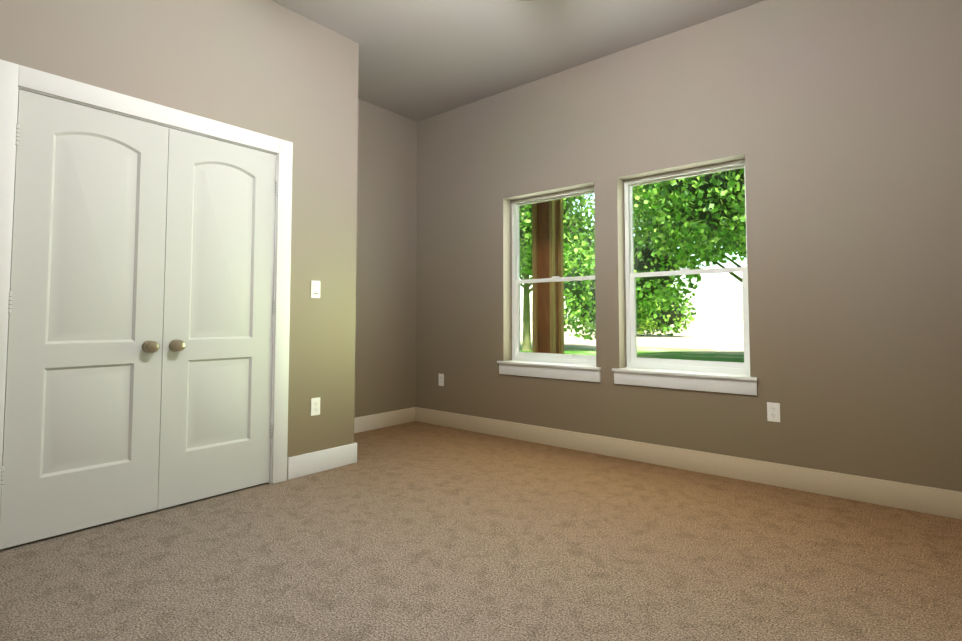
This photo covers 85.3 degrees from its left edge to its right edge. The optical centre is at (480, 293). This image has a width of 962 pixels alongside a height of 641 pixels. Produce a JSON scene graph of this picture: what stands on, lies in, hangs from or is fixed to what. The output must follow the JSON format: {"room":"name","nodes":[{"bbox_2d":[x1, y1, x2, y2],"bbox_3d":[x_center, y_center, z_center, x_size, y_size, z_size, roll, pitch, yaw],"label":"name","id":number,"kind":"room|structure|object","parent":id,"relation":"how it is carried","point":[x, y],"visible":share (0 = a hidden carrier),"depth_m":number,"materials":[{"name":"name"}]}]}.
{"room":"empty bedroom","nodes":[
{"label":"empty bedroom","id":0,"kind":"room"},
{"bbox_2d":[0,0,358,457],"bbox_3d":[-2.122,-0.389,2.365,0.120,3.020,3.700,-2,-4,40],"label":"wall","id":1,"kind":"structure","parent":0,"point":[271,68],"depth_m":3.34,"materials":[{"name":"beige paint"}]},
{"bbox_2d":[0,89,168,549],"bbox_3d":[-1.874,0.103,2.525,0.104,2.029,0.622,-2,-4,40],"label":"closet door","id":2,"kind":"structure","parent":1,"relation":"in","point":[81,436],"depth_m":2.51,"materials":[{"name":"white wood"}]},
{"bbox_2d":[0,59,292,501],"bbox_3d":[-1.730,0.111,2.812,0.121,2.065,1.275,-2,-4,40],"label":"door frame","id":3,"kind":"structure","parent":1,"relation":"attached to","point":[67,100],"depth_m":2.86,"materials":[{"name":"white wood"}]},
{"bbox_2d":[157,128,276,509],"bbox_3d":[-1.475,0.127,3.006,0.104,2.029,0.622,-2,-4,40],"label":"closet door","id":4,"kind":"structure","parent":1,"relation":"in","point":[216,430],"depth_m":2.99,"materials":[{"name":"white wood"}]},
{"bbox_2d":[311,280,319,297],"bbox_3d":[-1.100,-0.029,3.478,0.010,0.115,0.070,-2,-4,40],"label":"light switch","id":5,"kind":"object","parent":1,"relation":"attached to","point":[315,289],"visible":1,"depth_m":3.47,"materials":[{"name":"white plastic"}]},
{"bbox_2d":[311,397,319,415],"bbox_3d":[-1.092,0.745,3.451,0.009,0.115,0.070,-2,-4,40],"label":"electrical outlet","id":6,"kind":"object","parent":1,"relation":"attached to","point":[315,406],"visible":1,"depth_m":3.45,"materials":[{"name":"white plastic"}]},
{"bbox_2d":[287,442,356,479],"bbox_3d":[-1.055,1.109,3.474,0.018,0.135,0.500,-2,-4,40],"label":"baseboard","id":7,"kind":"structure","parent":1,"relation":"attached to","point":[318,461],"depth_m":3.45,"materials":[{"name":"white wood"}]},
{"bbox_2d":[354,99,416,417],"bbox_3d":[-2.339,-0.342,3.323,0.120,3.020,5.140,-2,-4,40],"label":"wall","id":8,"kind":"structure","parent":0,"point":[385,353],"depth_m":4.96,"materials":[{"name":"beige paint"}]},
{"bbox_2d":[354,407,414,432],"bbox_3d":[-1.080,1.168,4.662,0.016,0.135,1.280,-2,-4,40],"label":"baseboard","id":9,"kind":"structure","parent":8,"relation":"attached to","point":[386,419],"depth_m":4.86,"materials":[{"name":"white wood"}]},
{"bbox_2d":[0,421,961,640],"bbox_3d":[-0.631,1.163,1.961,4.392,0.120,5.340,-2,-4,40],"label":"floor","id":10,"kind":"structure","parent":0,"point":[415,531],"depth_m":2.18,"materials":[{"name":"carpet"}]},
{"bbox_2d":[272,0,764,121],"bbox_3d":[-0.631,-1.973,2.115,4.392,0.120,5.340,-2,-4,40],"label":"ceiling","id":11,"kind":"structure","parent":0,"point":[419,60],"depth_m":3.73,"materials":[{"name":"white paint"}]},
{"bbox_2d":[415,0,961,491],"bbox_3d":[1.010,-0.308,4.013,4.392,3.020,0.200,-2,-4,40],"label":"wall","id":12,"kind":"structure","parent":0,"point":[835,126],"depth_m":3.23,"materials":[{"name":"beige paint"}]},
{"bbox_2d":[439,374,443,385],"bbox_3d":[-0.380,0.820,4.977,0.070,0.115,0.009,-2,-4,40],"label":"electrical outlet","id":13,"kind":"object","parent":12,"relation":"attached to","point":[441,379],"visible":1,"depth_m":4.97,"materials":[{"name":"white plastic"}]},
{"bbox_2d":[497,360,601,369],"bbox_3d":[0.566,0.580,4.275,0.970,0.020,0.172,-2,-4,40],"label":"sill","id":14,"kind":"structure","parent":12,"relation":"attached to","point":[562,365],"depth_m":4.19,"materials":[{"name":"white wood"}]},
{"bbox_2d":[499,364,600,381],"bbox_3d":[0.528,0.634,4.227,0.954,0.092,0.016,-2,-4,40],"label":"trim","id":15,"kind":"structure","parent":12,"relation":"attached to","point":[558,373],"depth_m":4.18,"materials":[{"name":"white wood"}]},
{"bbox_2d":[512,186,595,364],"bbox_3d":[0.636,-0.125,4.393,0.880,1.440,0.070,-2,-4,40],"label":"window","id":16,"kind":"structure","parent":12,"relation":"in","point":[549,357],"depth_m":4.47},
{"bbox_2d":[612,367,757,380],"bbox_3d":[1.386,0.547,3.595,0.965,0.020,0.172,-2,-4,40],"label":"sill","id":17,"kind":"structure","parent":12,"relation":"attached to","point":[693,374],"depth_m":3.52,"materials":[{"name":"white wood"}]},
{"bbox_2d":[614,371,756,395],"bbox_3d":[1.348,0.601,3.547,0.949,0.092,0.016,-2,-4,40],"label":"trim","id":18,"kind":"structure","parent":12,"relation":"attached to","point":[743,387],"depth_m":3.50,"materials":[{"name":"white wood"}]},
{"bbox_2d":[624,159,749,374],"bbox_3d":[1.456,-0.158,3.714,0.875,1.440,0.070,-2,-4,40],"label":"window","id":19,"kind":"structure","parent":12,"relation":"in","point":[713,366],"depth_m":3.74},
{"bbox_2d":[415,407,961,519],"bbox_3d":[0.925,1.129,3.873,4.110,0.135,0.016,-2,-4,40],"label":"baseboard","id":20,"kind":"structure","parent":12,"relation":"attached to","point":[930,500],"depth_m":3.31,"materials":[{"name":"white wood"}]},
{"bbox_2d":[767,402,779,421],"bbox_3d":[1.784,0.722,3.185,0.070,0.115,0.009,-2,-4,40],"label":"electrical outlet","id":21,"kind":"object","parent":12,"relation":"attached to","point":[773,412],"visible":1,"depth_m":3.18,"materials":[{"name":"white plastic"}]},
{"label":"outside","id":22,"kind":"structure","parent":0,"visible":0},
{"bbox_2d":[520,321,743,362],"bbox_3d":[168.173,11.319,202.503,520.000,0.200,520.300,-2,-4,40],"label":"ground","id":23,"kind":"structure","parent":22,"point":[718,331],"depth_m":28.59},
{"bbox_2d":[532,199,563,353],"bbox_3d":[0.753,0.053,5.875,0.320,3.120,0.320,-2,-4,40],"label":"porch post","id":24,"kind":"object","parent":23,"relation":"on","point":[543,228],"depth_m":5.82,"materials":[{"name":"brown wood"}]},
{"bbox_2d":[519,194,594,350],"bbox_3d":[1.752,-2.004,22.448,7.586,8.946,6.032,-2,-4,40],"label":"tree","id":25,"kind":"object","parent":23,"relation":"on","point":[524,246],"depth_m":20.95,"materials":[{"name":"green plant"}]},
{"bbox_2d":[587,284,695,335],"bbox_3d":[12.168,0.638,41.469,9.507,5.719,6.877,-2,-4,40],"label":"bush","id":26,"kind":"object","parent":23,"relation":"on","point":[657,323],"depth_m":38.69,"materials":[{"name":"green plant"}]},
{"bbox_2d":[563,168,746,340],"bbox_3d":[7.733,-3.128,14.073,11.106,10.373,10.334,-2,-4,40],"label":"tree","id":27,"kind":"object","parent":23,"relation":"on","point":[647,227],"depth_m":12.33,"materials":[{"name":"green plant"}]}
]}

